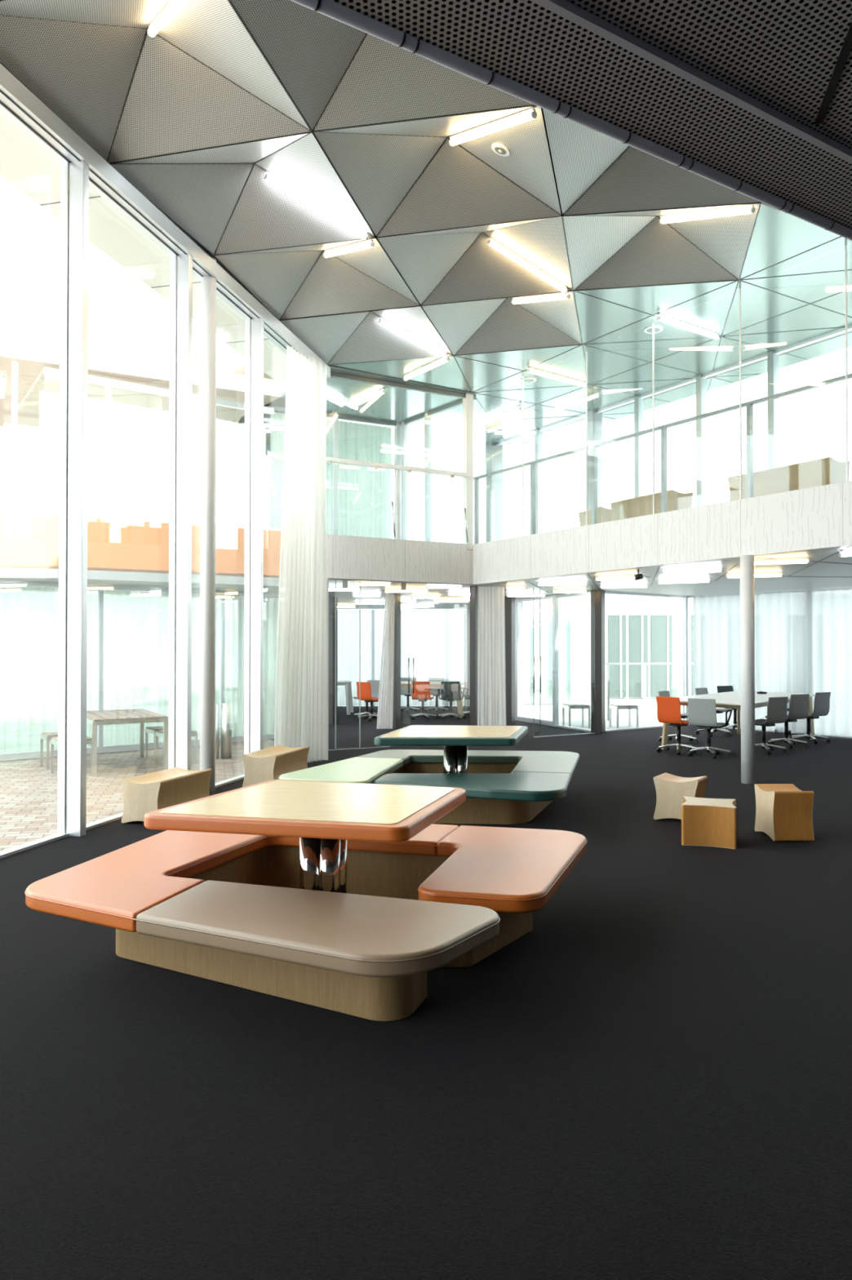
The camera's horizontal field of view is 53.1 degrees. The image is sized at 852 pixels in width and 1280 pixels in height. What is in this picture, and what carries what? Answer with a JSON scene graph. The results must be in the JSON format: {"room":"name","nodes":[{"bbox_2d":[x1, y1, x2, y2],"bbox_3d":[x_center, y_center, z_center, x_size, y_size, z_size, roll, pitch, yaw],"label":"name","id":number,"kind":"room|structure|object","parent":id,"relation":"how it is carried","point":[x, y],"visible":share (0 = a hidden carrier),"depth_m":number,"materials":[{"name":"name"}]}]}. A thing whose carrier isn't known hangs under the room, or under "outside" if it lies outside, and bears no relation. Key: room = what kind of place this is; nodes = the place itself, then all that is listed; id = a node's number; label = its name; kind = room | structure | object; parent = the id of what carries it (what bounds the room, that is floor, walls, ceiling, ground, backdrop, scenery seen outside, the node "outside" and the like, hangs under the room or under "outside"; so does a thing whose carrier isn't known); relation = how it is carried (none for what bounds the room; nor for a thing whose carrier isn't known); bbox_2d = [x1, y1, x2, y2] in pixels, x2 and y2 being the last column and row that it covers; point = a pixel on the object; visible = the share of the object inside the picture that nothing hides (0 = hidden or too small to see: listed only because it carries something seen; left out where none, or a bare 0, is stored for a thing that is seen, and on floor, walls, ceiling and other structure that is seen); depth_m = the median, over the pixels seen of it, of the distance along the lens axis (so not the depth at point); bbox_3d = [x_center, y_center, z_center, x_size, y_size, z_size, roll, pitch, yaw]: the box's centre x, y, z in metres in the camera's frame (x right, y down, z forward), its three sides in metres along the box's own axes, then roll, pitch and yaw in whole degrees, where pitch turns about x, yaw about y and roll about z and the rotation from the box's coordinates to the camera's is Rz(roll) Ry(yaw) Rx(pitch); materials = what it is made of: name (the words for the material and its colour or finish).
{"room":"office atrium","nodes":[
{"label":"office atrium","id":0,"kind":"room"},
{"bbox_2d":[0,111,286,381],"bbox_3d":[-3.844,-4.264,4.791,0.660,0.645,16.170,0,-1,14],"label":"window","id":1,"kind":"structure","parent":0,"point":[24,163],"depth_m":8.22,"materials":[{"name":"white"}]},
{"bbox_2d":[267,395,476,541],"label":"window","id":2,"kind":"structure","parent":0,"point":[400,457],"depth_m":15.08,"materials":[{"name":"white metal"}]},
{"bbox_2d":[115,27,683,381],"bbox_3d":[2.536,-4.696,8.453,17.329,0.280,23.200,0,-1,0],"label":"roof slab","id":3,"kind":"structure","parent":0,"point":[235,364],"depth_m":14.02,"materials":[{"name":"white"}]},
{"bbox_2d":[325,372,473,550],"bbox_3d":[-0.416,-2.739,13.273,2.687,2.546,0.186,0,-1,-29],"label":"window","id":4,"kind":"structure","parent":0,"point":[467,474],"depth_m":13.83,"materials":[{"name":"white metal"}]},
{"bbox_2d":[0,698,851,1279],"bbox_3d":[3.000,1.742,15.382,38.000,0.140,37.200,0,-1,0],"label":"floor","id":5,"kind":"structure","parent":0,"point":[652,1080],"depth_m":3.00,"materials":[{"name":"carpet"}]},
{"bbox_2d":[40,732,57,769],"bbox_3d":[-4.720,1.419,11.005,0.415,0.432,0.415,0,-1,-35],"label":"garden stool","id":6,"kind":"object","parent":5,"relation":"on","point":[47,736],"visible":0.46,"depth_m":10.86,"materials":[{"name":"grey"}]},
{"bbox_2d":[50,736,92,776],"bbox_3d":[-4.320,1.413,10.405,0.415,0.432,0.415,0,-1,-35],"label":"garden stool","id":7,"kind":"object","parent":5,"relation":"on","point":[55,740],"visible":0.3,"depth_m":10.36,"materials":[{"name":"brown"}]},
{"bbox_2d":[86,708,168,777],"bbox_3d":[-3.975,1.297,11.071,0.928,0.677,1.693,0,-1,-30],"label":"garden table","id":8,"kind":"object","parent":5,"relation":"on","point":[141,716],"visible":0.81,"depth_m":10.64,"materials":[{"name":"brown"}]},
{"bbox_2d":[0,337,285,760],"bbox_3d":[-6.740,-1.298,13.571,11.221,5.940,7.605,1,-1,-41],"label":"building","id":9,"kind":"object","parent":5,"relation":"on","point":[128,457],"visible":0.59,"depth_m":12.87,"materials":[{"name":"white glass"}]},
{"bbox_2d":[0,584,278,753],"bbox_3d":[-5.949,0.421,11.723,9.991,2.380,0.097,1,-1,-41],"label":"curtain","id":10,"kind":"object","parent":9,"relation":"hanging from","point":[127,640],"depth_m":12.87,"materials":[{"name":"fabric"}]},
{"bbox_2d":[39,390,266,528],"bbox_3d":[-4.251,-2.582,13.677,3.621,2.230,0.096,0,-1,-35],"label":"curtain","id":11,"kind":"object","parent":9,"relation":"hanging from","point":[128,457],"depth_m":13.43,"materials":[{"name":"fabric"}]},
{"bbox_2d":[145,725,163,761],"bbox_3d":[-3.620,1.429,11.835,0.434,0.432,0.434,0,-1,-35],"label":"garden stool","id":12,"kind":"object","parent":5,"relation":"on","point":[152,730],"visible":0.37,"depth_m":11.81,"materials":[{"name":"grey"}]},
{"bbox_2d":[0,63,330,858],"bbox_3d":[-3.408,-1.343,4.649,0.220,5.810,16.165,0,-1,14],"label":"window","id":13,"kind":"structure","parent":5,"relation":"on","point":[82,167],"depth_m":7.61,"materials":[{"name":"silver metal"}]},
{"bbox_2d":[274,345,328,762],"bbox_3d":[-1.516,-1.148,11.384,0.424,5.490,1.336,0,-1,20],"label":"curtain","id":14,"kind":"object","parent":13,"relation":"hanging from","point":[301,694],"visible":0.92,"depth_m":11.24,"materials":[{"name":"fabric"}]},
{"bbox_2d":[121,767,212,822],"bbox_3d":[-2.320,1.393,7.677,0.390,0.375,0.820,0,-1,17],"label":"bench","id":15,"kind":"object","parent":5,"relation":"on","point":[144,794],"visible":0.67,"depth_m":7.38,"materials":[{"name":"brown wood"}]},
{"bbox_2d":[155,729,198,764],"bbox_3d":[-3.320,1.423,11.335,0.434,0.432,0.434,0,-1,-35],"label":"garden stool","id":16,"kind":"object","parent":5,"relation":"on","point":[160,732],"visible":0.43,"depth_m":11.28,"materials":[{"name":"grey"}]},
{"bbox_2d":[200,256,216,792],"bbox_3d":[-2.314,-1.229,9.053,0.156,5.660,0.156,0,-1,0],"label":"column","id":17,"kind":"structure","parent":5,"relation":"on","point":[208,332],"depth_m":8.99,"materials":[{"name":"metal"}]},
{"bbox_2d":[215,702,231,759],"bbox_3d":[-2.809,1.262,11.858,0.207,0.763,0.150,0,-1,0],"label":"bollard","id":18,"kind":"object","parent":5,"relation":"on","point":[225,708],"visible":1,"depth_m":11.79,"materials":[{"name":"silver metal"}]},
{"bbox_2d":[242,745,309,786],"bbox_3d":[-1.660,1.414,9.506,0.390,0.375,0.950,0,-1,14],"label":"bench","id":19,"kind":"object","parent":5,"relation":"on","point":[267,764],"visible":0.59,"depth_m":9.12,"materials":[{"name":"brown wood"}]},
{"bbox_2d":[143,779,466,893],"bbox_3d":[-0.554,1.184,4.383,1.311,0.728,1.197,0,-1,16],"label":"table","id":20,"kind":"object","parent":5,"relation":"on","point":[324,815],"visible":0.8,"depth_m":4.17,"materials":[{"name":"beige wood"}]},
{"bbox_2d":[24,824,587,1021],"bbox_3d":[-0.502,1.341,4.291,2.493,0.406,2.309,0,-1,14],"label":"bench","id":21,"kind":"object","parent":5,"relation":"on","point":[228,908],"visible":0.88,"depth_m":3.81,"materials":[{"name":"brown leather"}]},
{"bbox_2d":[25,824,458,932],"bbox_3d":[-0.859,1.181,4.494,1.698,0.082,2.070,0,-1,14],"label":"seat cushion","id":22,"kind":"object","parent":21,"relation":"on","point":[156,874],"depth_m":3.90,"materials":[{"name":"orange leather"}]},
{"bbox_2d":[136,880,499,977],"bbox_3d":[-0.460,1.170,3.489,1.446,0.082,0.705,0,-1,18],"label":"seat cushion","id":23,"kind":"object","parent":21,"relation":"on","point":[352,934],"depth_m":3.42,"materials":[{"name":"brown leather"}]},
{"bbox_2d":[418,825,586,913],"bbox_3d":[0.382,1.182,4.516,0.799,0.082,1.483,0,-1,17],"label":"seat cushion","id":24,"kind":"object","parent":21,"relation":"on","point":[500,869],"depth_m":4.33,"materials":[{"name":"orange leather"}]},
{"bbox_2d":[328,596,337,724],"bbox_3d":[-1.900,0.412,17.197,0.160,2.560,0.160,0,-1,31],"label":"post","id":25,"kind":"object","parent":5,"relation":"on","point":[331,599],"visible":0.74,"depth_m":17.12,"materials":[{"name":"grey metal"}]},
{"bbox_2d":[337,680,353,715],"bbox_3d":[-2.350,1.348,19.986,1.233,0.758,0.844,0,-1,0],"label":"side table","id":26,"kind":"object","parent":5,"relation":"on","point":[349,706],"visible":0.42,"depth_m":19.62,"materials":[{"name":"white laminate"}]},
{"bbox_2d":[353,680,379,719],"bbox_3d":[-1.308,1.299,18.666,0.624,0.818,0.602,0,-1,35],"label":"office chair","id":27,"kind":"object","parent":5,"relation":"on","point":[375,684],"visible":0.51,"depth_m":18.81,"materials":[{"name":"grey fabric"}]},
{"bbox_2d":[356,681,378,721],"bbox_3d":[-1.137,1.292,18.093,0.624,0.818,0.602,-1,-1,40],"label":"office chair","id":28,"kind":"object","parent":5,"relation":"on","point":[366,690],"visible":0.78,"depth_m":17.91,"materials":[{"name":"plastic"}]},
{"bbox_2d":[392,594,400,728],"bbox_3d":[-0.600,0.403,16.346,0.170,2.560,0.170,0,-1,31],"label":"post","id":29,"kind":"object","parent":5,"relation":"on","point":[397,669],"visible":0.62,"depth_m":16.27,"materials":[{"name":"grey metal"}]},
{"bbox_2d":[327,577,474,751],"bbox_3d":[-0.400,0.368,13.230,2.661,2.560,0.100,0,-1,-28],"label":"window","id":30,"kind":"structure","parent":5,"relation":"on","point":[328,579],"depth_m":12.89,"materials":[{"name":"grey metal"}]},
{"bbox_2d":[400,677,421,712],"bbox_3d":[-0.432,1.319,20.416,0.624,0.818,0.602,0,-1,0],"label":"office chair","id":31,"kind":"object","parent":5,"relation":"on","point":[404,691],"visible":0.57,"depth_m":20.64,"materials":[{"name":"grey fabric"}]},
{"bbox_2d":[409,681,437,719],"bbox_3d":[-0.064,1.296,18.403,0.624,0.818,0.602,0,-1,10],"label":"office chair","id":32,"kind":"object","parent":5,"relation":"on","point":[421,689],"visible":0.99,"depth_m":18.15,"materials":[{"name":"plastic"}]},
{"bbox_2d":[279,749,579,824],"bbox_3d":[0.251,1.384,8.130,2.481,0.406,2.680,0,-1,18],"label":"bench","id":33,"kind":"object","parent":5,"relation":"on","point":[501,787],"visible":0.83,"depth_m":7.40,"materials":[{"name":"green leather"}]},
{"bbox_2d":[279,756,403,783],"bbox_3d":[-0.733,1.219,7.874,0.840,0.082,1.547,0,-1,14],"label":"seat cushion","id":34,"kind":"object","parent":33,"relation":"on","point":[368,770],"depth_m":7.60,"materials":[{"name":"green leather"}]},
{"bbox_2d":[358,749,579,779],"bbox_3d":[0.392,1.227,8.563,2.207,0.082,1.630,0,-1,13],"label":"seat cushion","id":35,"kind":"object","parent":33,"relation":"on","point":[382,762],"depth_m":8.70,"materials":[{"name":"teal leather"}]},
{"bbox_2d":[374,771,571,801],"bbox_3d":[0.395,1.212,7.201,1.605,0.082,1.045,0,-1,14],"label":"seat cushion","id":36,"kind":"object","parent":33,"relation":"on","point":[528,786],"depth_m":6.99,"materials":[{"name":"teal leather"}]},
{"bbox_2d":[400,681,464,717],"bbox_3d":[-0.025,1.341,19.336,1.750,0.758,1.300,0,-1,0],"label":"meeting table","id":37,"kind":"object","parent":5,"relation":"on","point":[403,684],"visible":0.36,"depth_m":18.75,"materials":[{"name":"white laminate"}]},
{"bbox_2d":[424,677,449,712],"bbox_3d":[0.254,1.319,20.416,0.624,0.818,0.602,0,-1,0],"label":"office chair","id":38,"kind":"object","parent":5,"relation":"on","point":[433,691],"visible":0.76,"depth_m":20.65,"materials":[{"name":"grey fabric"}]},
{"bbox_2d":[374,724,528,773],"bbox_3d":[0.286,1.225,8.052,1.235,0.728,1.455,0,-1,12],"label":"table","id":39,"kind":"object","parent":5,"relation":"on","point":[455,740],"visible":0.74,"depth_m":7.82,"materials":[{"name":"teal wood"}]},
{"bbox_2d":[437,681,466,719],"bbox_3d":[0.543,1.296,18.406,0.624,0.818,0.602,0,-1,5],"label":"office chair","id":40,"kind":"object","parent":5,"relation":"on","point":[450,691],"visible":1,"depth_m":18.15,"materials":[{"name":"grey plastic"}]},
{"bbox_2d":[470,586,477,725],"bbox_3d":[0.800,0.379,14.247,0.100,2.560,0.100,0,-1,31],"label":"post","id":41,"kind":"object","parent":5,"relation":"on","point":[473,589],"visible":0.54,"depth_m":14.21,"materials":[{"name":"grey metal"}]},
{"bbox_2d":[504,595,515,725],"bbox_3d":[1.660,0.410,16.947,0.170,2.560,0.170,0,-1,31],"label":"post","id":42,"kind":"object","parent":5,"relation":"on","point":[509,602],"visible":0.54,"depth_m":16.87,"materials":[{"name":"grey metal"}]},
{"bbox_2d":[522,595,578,704],"bbox_3d":[2.700,0.164,23.552,3.000,3.200,0.395,0,-1,0],"label":"building","id":43,"kind":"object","parent":5,"relation":"on","point":[568,607],"visible":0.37,"depth_m":23.45,"materials":[{"name":"grey"}]},
{"bbox_2d":[533,587,595,737],"bbox_3d":[2.413,0.387,14.894,1.427,2.560,0.067,0,-1,-33],"label":"door","id":44,"kind":"structure","parent":5,"relation":"on","point":[534,659],"depth_m":14.59,"materials":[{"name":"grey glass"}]},
{"bbox_2d":[562,703,591,727],"bbox_3d":[2.960,1.484,16.784,0.441,0.432,0.441,0,-1,-8],"label":"garden stool","id":45,"kind":"object","parent":5,"relation":"on","point":[569,706],"visible":0.97,"depth_m":16.61,"materials":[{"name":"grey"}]},
{"bbox_2d":[591,590,605,733],"bbox_3d":[3.100,0.392,15.357,0.200,2.560,0.200,0,-1,31],"label":"post","id":46,"kind":"object","parent":5,"relation":"on","point":[597,597],"visible":0.98,"depth_m":15.28,"materials":[{"name":"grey metal"}]},
{"bbox_2d":[608,704,639,728],"bbox_3d":[3.860,1.482,16.634,0.441,0.432,0.441,0,-1,-8],"label":"garden stool","id":47,"kind":"object","parent":5,"relation":"on","point":[617,707],"visible":0.97,"depth_m":16.45,"materials":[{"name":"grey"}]},
{"bbox_2d":[605,662,693,720],"bbox_3d":[4.900,1.095,18.289,2.864,1.220,0.046,0,-1,-12],"label":"railing","id":48,"kind":"object","parent":5,"relation":"on","point":[692,663],"visible":0.46,"depth_m":18.22,"materials":[{"name":"grey metal"}]},
{"bbox_2d":[657,690,698,743],"bbox_3d":[4.117,1.245,13.812,0.602,0.818,0.624,-1,-1,40],"label":"office chair","id":49,"kind":"object","parent":5,"relation":"on","point":[664,693],"visible":0.45,"depth_m":13.83,"materials":[{"name":"plastic"}]},
{"bbox_2d":[656,696,701,755],"bbox_3d":[3.701,1.229,12.433,0.602,0.818,0.624,1,-1,-38],"label":"office chair","id":50,"kind":"object","parent":5,"relation":"on","point":[668,708],"visible":0.88,"depth_m":12.30,"materials":[{"name":"plastic"}]},
{"bbox_2d":[653,773,707,819],"bbox_3d":[2.248,1.392,7.524,0.390,0.375,0.310,0,-1,33],"label":"stool","id":51,"kind":"object","parent":5,"relation":"on","point":[671,789],"visible":0.75,"depth_m":7.43,"materials":[{"name":"brown wood"}]},
{"bbox_2d":[681,796,737,848],"bbox_3d":[2.212,1.419,6.654,0.400,0.310,0.400,0,-1,19],"label":"stool","id":52,"kind":"object","parent":5,"relation":"on","point":[705,822],"visible":1,"depth_m":6.50,"materials":[{"name":"brown wood"}]},
{"bbox_2d":[687,697,733,758],"bbox_3d":[4.006,1.225,12.043,0.624,0.818,0.602,-1,-1,40],"label":"office chair","id":53,"kind":"object","parent":5,"relation":"on","point":[702,713],"visible":1,"depth_m":11.88,"materials":[{"name":"grey fabric"}]},
{"bbox_2d":[695,687,733,736],"bbox_3d":[5.078,1.257,14.935,0.624,0.818,0.602,1,-1,-42],"label":"office chair","id":54,"kind":"object","parent":5,"relation":"on","point":[703,691],"visible":0.46,"depth_m":14.98,"materials":[{"name":"plastic"}]},
{"bbox_2d":[604,586,851,737],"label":"window","id":55,"kind":"structure","parent":5,"relation":"on","point":[686,623],"depth_m":16.88,"materials":[{"name":"white metal"}]},
{"bbox_2d":[716,685,741,729],"bbox_3d":[5.721,1.266,15.732,0.624,0.818,0.602,0,-1,-20],"label":"office chair","id":56,"kind":"object","parent":5,"relation":"on","point":[720,688],"visible":0.27,"depth_m":15.91,"materials":[{"name":"plastic"}]},
{"bbox_2d":[655,690,815,749],"bbox_3d":[5.010,1.275,13.497,1.461,0.758,3.689,-1,-1,40],"label":"conference table","id":57,"kind":"object","parent":5,"relation":"on","point":[730,700],"visible":0.38,"depth_m":13.22,"materials":[{"name":"white laminate"}]},
{"bbox_2d":[740,555,755,783],"bbox_3d":[3.621,0.327,9.591,0.150,2.560,0.150,0,-1,0],"label":"column","id":58,"kind":"structure","parent":5,"relation":"on","point":[747,562],"depth_m":9.53,"materials":[{"name":"white paint"}]},
{"bbox_2d":[755,696,788,754],"bbox_3d":[4.931,1.230,12.476,0.624,0.818,0.602,0,-1,-28],"label":"office chair","id":59,"kind":"object","parent":5,"relation":"on","point":[776,706],"visible":0.87,"depth_m":12.27,"materials":[{"name":"plastic"}]},
{"bbox_2d":[754,783,814,841],"bbox_3d":[2.865,1.377,6.828,0.310,0.390,0.390,0,-1,-1],"label":"stool","id":60,"kind":"object","parent":5,"relation":"on","point":[784,811],"visible":1,"depth_m":6.66,"materials":[{"name":"brown wood"}]},
{"bbox_2d":[764,693,809,748],"bbox_3d":[5.580,1.238,13.230,0.624,0.818,0.602,0,-1,-26],"label":"office chair","id":61,"kind":"object","parent":5,"relation":"on","point":[798,704],"visible":0.79,"depth_m":13.02,"materials":[{"name":"plastic"}]},
{"bbox_2d":[787,692,831,744],"bbox_3d":[6.186,1.245,13.817,0.624,0.818,0.602,0,-1,-32],"label":"office chair","id":62,"kind":"object","parent":5,"relation":"on","point":[822,700],"visible":0.78,"depth_m":13.63,"materials":[{"name":"plastic"}]},
{"bbox_2d":[0,0,851,467],"bbox_3d":[2.683,-4.234,9.865,15.366,0.389,19.366,0,-1,0],"label":"ceiling","id":63,"kind":"structure","parent":0,"point":[393,108],"depth_m":8.38,"materials":[{"name":"metal"}]},
{"bbox_2d":[146,0,186,37],"bbox_3d":[-1.690,-4.235,5.696,0.056,0.388,1.093,0,-1,-33],"label":"tube light","id":64,"kind":"object","parent":63,"relation":"attached to","point":[172,6],"visible":1,"depth_m":5.82,"materials":[{"name":"white"}]},
{"bbox_2d":[263,170,368,239],"bbox_3d":[-1.051,-4.203,8.267,1.087,0.381,0.056,0,-1,-31],"label":"tube light","id":65,"kind":"object","parent":63,"relation":"attached to","point":[269,177],"visible":1,"depth_m":8.23,"materials":[{"name":"white"}]},
{"bbox_2d":[270,411,391,538],"bbox_3d":[-1.677,-2.754,15.321,2.312,2.410,0.080,0,-1,-28],"label":"curtain","id":66,"kind":"object","parent":63,"relation":"hanging from","point":[364,492],"visible":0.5,"depth_m":15.52,"materials":[{"name":"fabric"}]},
{"bbox_2d":[323,239,374,257],"bbox_3d":[-0.841,-4.197,9.144,0.056,0.403,1.140,0,-1,-32],"label":"tube light","id":67,"kind":"object","parent":63,"relation":"attached to","point":[370,243],"visible":1,"depth_m":9.07,"materials":[{"name":"white"}]},
{"bbox_2d":[350,388,385,408],"bbox_3d":[-0.968,-3.962,13.983,0.056,0.076,1.040,0,-1,-35],"label":"tube light","id":68,"kind":"object","parent":63,"relation":"attached to","point":[382,391],"visible":1,"depth_m":13.94,"materials":[{"name":"white"}]},
{"bbox_2d":[378,316,446,357],"bbox_3d":[-0.176,-4.164,11.731,1.061,0.366,0.056,0,-1,-30],"label":"tube light","id":69,"kind":"object","parent":63,"relation":"attached to","point":[390,325],"visible":1,"depth_m":11.70,"materials":[{"name":"white"}]},
{"bbox_2d":[403,355,449,380],"bbox_3d":[-0.005,-3.969,12.465,0.056,0.076,1.092,0,-1,-36],"label":"tube light","id":70,"kind":"object","parent":63,"relation":"attached to","point":[443,360],"visible":1,"depth_m":12.42,"materials":[{"name":"white"}]},
{"bbox_2d":[448,107,537,146],"bbox_3d":[0.528,-4.220,7.026,0.056,0.403,1.124,0,-1,-34],"label":"tube light","id":71,"kind":"object","parent":63,"relation":"attached to","point":[529,114],"visible":1,"depth_m":6.96,"materials":[{"name":"white"}]},
{"bbox_2d":[491,142,510,156],"bbox_3d":[0.648,-4.249,7.387,0.162,0.075,0.170,0,-1,0],"label":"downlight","id":72,"kind":"object","parent":63,"relation":"attached to","point":[500,149],"visible":1,"depth_m":7.37,"materials":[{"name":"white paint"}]},
{"bbox_2d":[481,405,521,426],"bbox_3d":[1.319,-3.950,15.054,0.056,0.076,1.209,0,-1,-28],"label":"tube light","id":73,"kind":"object","parent":63,"relation":"attached to","point":[517,408],"visible":1,"depth_m":15.00,"materials":[{"name":"white"}]},
{"bbox_2d":[487,236,568,293],"bbox_3d":[1.148,-4.192,9.552,1.101,0.388,0.056,0,-1,-30],"label":"tube light","id":74,"kind":"object","parent":63,"relation":"attached to","point":[492,242],"visible":1,"depth_m":9.52,"materials":[{"name":"white"}]},
{"bbox_2d":[511,292,570,303],"bbox_3d":[1.388,-4.171,10.400,0.056,0.381,1.084,0,-1,-31],"label":"tube light","id":75,"kind":"object","parent":63,"relation":"attached to","point":[554,296],"visible":1,"depth_m":10.34,"materials":[{"name":"white"}]},
{"bbox_2d":[527,366,586,386],"bbox_3d":[1.986,-3.974,12.898,1.207,0.076,0.056,0,-1,-36],"label":"tube light","id":76,"kind":"object","parent":63,"relation":"attached to","point":[530,370],"visible":0.98,"depth_m":12.86,"materials":[{"name":"white"}]},
{"bbox_2d":[656,313,719,339],"bbox_3d":[3.357,-3.996,10.884,1.181,0.076,0.056,0,-1,-35],"label":"tube light","id":77,"kind":"object","parent":63,"relation":"attached to","point":[660,317],"visible":1,"depth_m":10.84,"materials":[{"name":"white"}]},
{"bbox_2d":[659,204,755,223],"bbox_3d":[2.756,-4.205,8.421,0.056,0.404,1.087,0,-1,-36],"label":"tube light","id":78,"kind":"object","parent":63,"relation":"attached to","point":[746,209],"visible":1,"depth_m":8.37,"materials":[{"name":"white"}]},
{"bbox_2d":[466,608,478,706],"bbox_3d":[1.700,0.471,22.446,1.300,2.560,0.100,0,-1,0],"label":"wall","id":79,"kind":"structure","parent":0,"point":[468,611],"depth_m":22.40,"materials":[{"name":"white"}]},
{"bbox_2d":[520,601,523,716],"bbox_3d":[2.215,0.448,20.346,0.150,2.560,4.524,0,-1,6],"label":"wall","id":80,"kind":"structure","parent":0,"point":[522,607],"depth_m":18.09,"materials":[{"name":"white"}]},
{"bbox_2d":[515,591,591,732],"bbox_3d":[2.440,0.407,16.738,0.137,2.560,2.832,0,-1,-23],"label":"window","id":81,"kind":"structure","parent":80,"relation":"in","point":[555,722],"depth_m":16.61,"materials":[{"name":"white metal"}]},
{"bbox_2d":[290,0,851,608],"bbox_3d":[0.136,-1.267,9.396,19.961,0.655,26.280,0,-1,-32],"label":"ceiling","id":82,"kind":"structure","parent":0,"point":[753,99],"depth_m":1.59,"materials":[{"name":"metal"}]},
{"bbox_2d":[377,594,395,728],"bbox_3d":[-0.748,0.398,15.931,0.351,2.520,0.084,0,-1,-12],"label":"curtain","id":83,"kind":"object","parent":82,"relation":"hanging from","point":[385,705],"visible":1,"depth_m":15.94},
{"bbox_2d":[326,533,473,584],"bbox_3d":[-0.428,-1.238,13.300,2.661,0.654,0.120,0,-1,-28],"label":"wall","id":84,"kind":"structure","parent":82,"relation":"attached to","point":[348,557],"depth_m":13.22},
{"bbox_2d":[337,609,464,706],"bbox_3d":[-1.050,0.471,22.417,4.100,2.520,0.084,0,-1,0],"label":"curtain","id":85,"kind":"object","parent":82,"relation":"hanging from","point":[434,638],"visible":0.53,"depth_m":22.42,"materials":[{"name":"fabric"}]},
{"bbox_2d":[477,586,506,725],"bbox_3d":[1.089,0.378,14.091,0.519,2.520,0.090,0,-1,-15],"label":"curtain","id":86,"kind":"object","parent":82,"relation":"hanging from","point":[491,683],"visible":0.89,"depth_m":14.09,"materials":[{"name":"fabric"}]},
{"bbox_2d":[537,581,588,585],"bbox_3d":[2.110,-0.874,13.157,0.772,0.060,0.040,0,-1,11],"label":"tube light","id":87,"kind":"object","parent":82,"relation":"attached to","point":[549,583],"visible":1,"depth_m":13.14,"materials":[{"name":"white"}]},
{"bbox_2d":[578,506,612,526],"bbox_3d":[2.677,-1.774,13.073,0.410,0.430,0.596,0,-1,-23],"label":"bench","id":88,"kind":"object","parent":82,"relation":"on","point":[604,514],"visible":0.38,"depth_m":12.80,"materials":[{"name":"brown wood"}]},
{"bbox_2d":[600,583,648,588],"bbox_3d":[3.182,-0.867,13.708,0.751,0.060,0.040,0,-1,12],"label":"tube light","id":89,"kind":"object","parent":82,"relation":"attached to","point":[634,585],"visible":1,"depth_m":13.69,"materials":[{"name":"white"}]},
{"bbox_2d":[610,489,693,520],"bbox_3d":[3.155,-1.786,11.973,0.410,0.430,1.177,0,-1,-30],"label":"bench","id":90,"kind":"object","parent":82,"relation":"on","point":[639,506],"visible":0.48,"depth_m":11.77,"materials":[{"name":"brown wood"}]},
{"bbox_2d":[473,373,851,544],"bbox_3d":[5.062,-2.188,7.845,0.061,1.152,15.175,0,-1,-34],"label":"window frame","id":91,"kind":"structure","parent":82,"relation":"attached to","point":[749,405],"depth_m":10.84,"materials":[{"name":"grey metal"}]},
{"bbox_2d":[473,480,851,584],"bbox_3d":[5.029,-1.301,7.706,0.120,0.654,15.000,0,-1,-34],"label":"wall","id":92,"kind":"structure","parent":82,"relation":"attached to","point":[819,517],"depth_m":10.38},
{"bbox_2d":[522,244,848,536],"bbox_3d":[2.913,-2.806,10.844,0.016,2.466,7.373,0,-1,-34],"label":"window","id":93,"kind":"structure","parent":92,"relation":"on","point":[846,246],"depth_m":9.81,"materials":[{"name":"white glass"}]},
{"bbox_2d":[485,324,851,542],"bbox_3d":[5.576,-2.809,10.844,0.286,2.460,15.603,0,-1,-33],"label":"window","id":94,"kind":"structure","parent":82,"relation":"on","point":[494,451],"depth_m":13.98,"materials":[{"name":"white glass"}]},
{"bbox_2d":[431,458,486,544],"bbox_3d":[0.674,-2.502,16.831,1.524,1.940,0.078,1,-1,-41],"label":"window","id":95,"kind":"structure","parent":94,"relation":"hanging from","point":[446,491],"depth_m":16.66,"materials":[{"name":"glass"}]},
{"bbox_2d":[657,578,711,583],"bbox_3d":[3.846,-0.879,12.710,0.755,0.060,0.040,0,-1,20],"label":"tube light","id":96,"kind":"object","parent":82,"relation":"attached to","point":[680,580],"visible":1,"depth_m":12.69,"materials":[{"name":"white"}]},
{"bbox_2d":[662,567,723,573],"bbox_3d":[3.435,-0.898,11.001,0.747,0.060,0.040,0,-1,15],"label":"tube light","id":97,"kind":"object","parent":82,"relation":"attached to","point":[709,569],"visible":1,"depth_m":10.99,"materials":[{"name":"white"}]},
{"bbox_2d":[693,587,851,737],"bbox_3d":[8.088,0.368,13.191,0.082,2.520,8.982,1,-1,-39],"label":"curtain","id":98,"kind":"object","parent":82,"relation":"hanging from","point":[803,638],"visible":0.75,"depth_m":15.17,"materials":[{"name":"fabric"}]},
{"bbox_2d":[754,557,809,564],"bbox_3d":[4.098,-0.910,9.881,0.642,0.060,0.040,0,-1,22],"label":"tube light","id":99,"kind":"object","parent":82,"relation":"attached to","point":[790,561],"visible":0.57,"depth_m":9.86,"materials":[{"name":"white"}]},
{"bbox_2d":[728,457,850,501],"bbox_3d":[4.274,-1.807,10.097,0.410,0.430,1.328,0,-1,-33],"label":"bench","id":100,"kind":"object","parent":82,"relation":"on","point":[824,471],"visible":0.46,"depth_m":9.83,"materials":[{"name":"brown wood"}]},
{"bbox_2d":[578,593,693,698],"bbox_3d":[11.000,0.192,26.107,13.500,3.200,0.385,0,-1,0],"label":"building","id":101,"kind":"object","parent":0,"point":[638,628],"visible":0.42,"depth_m":25.95,"materials":[{"name":"grey"}]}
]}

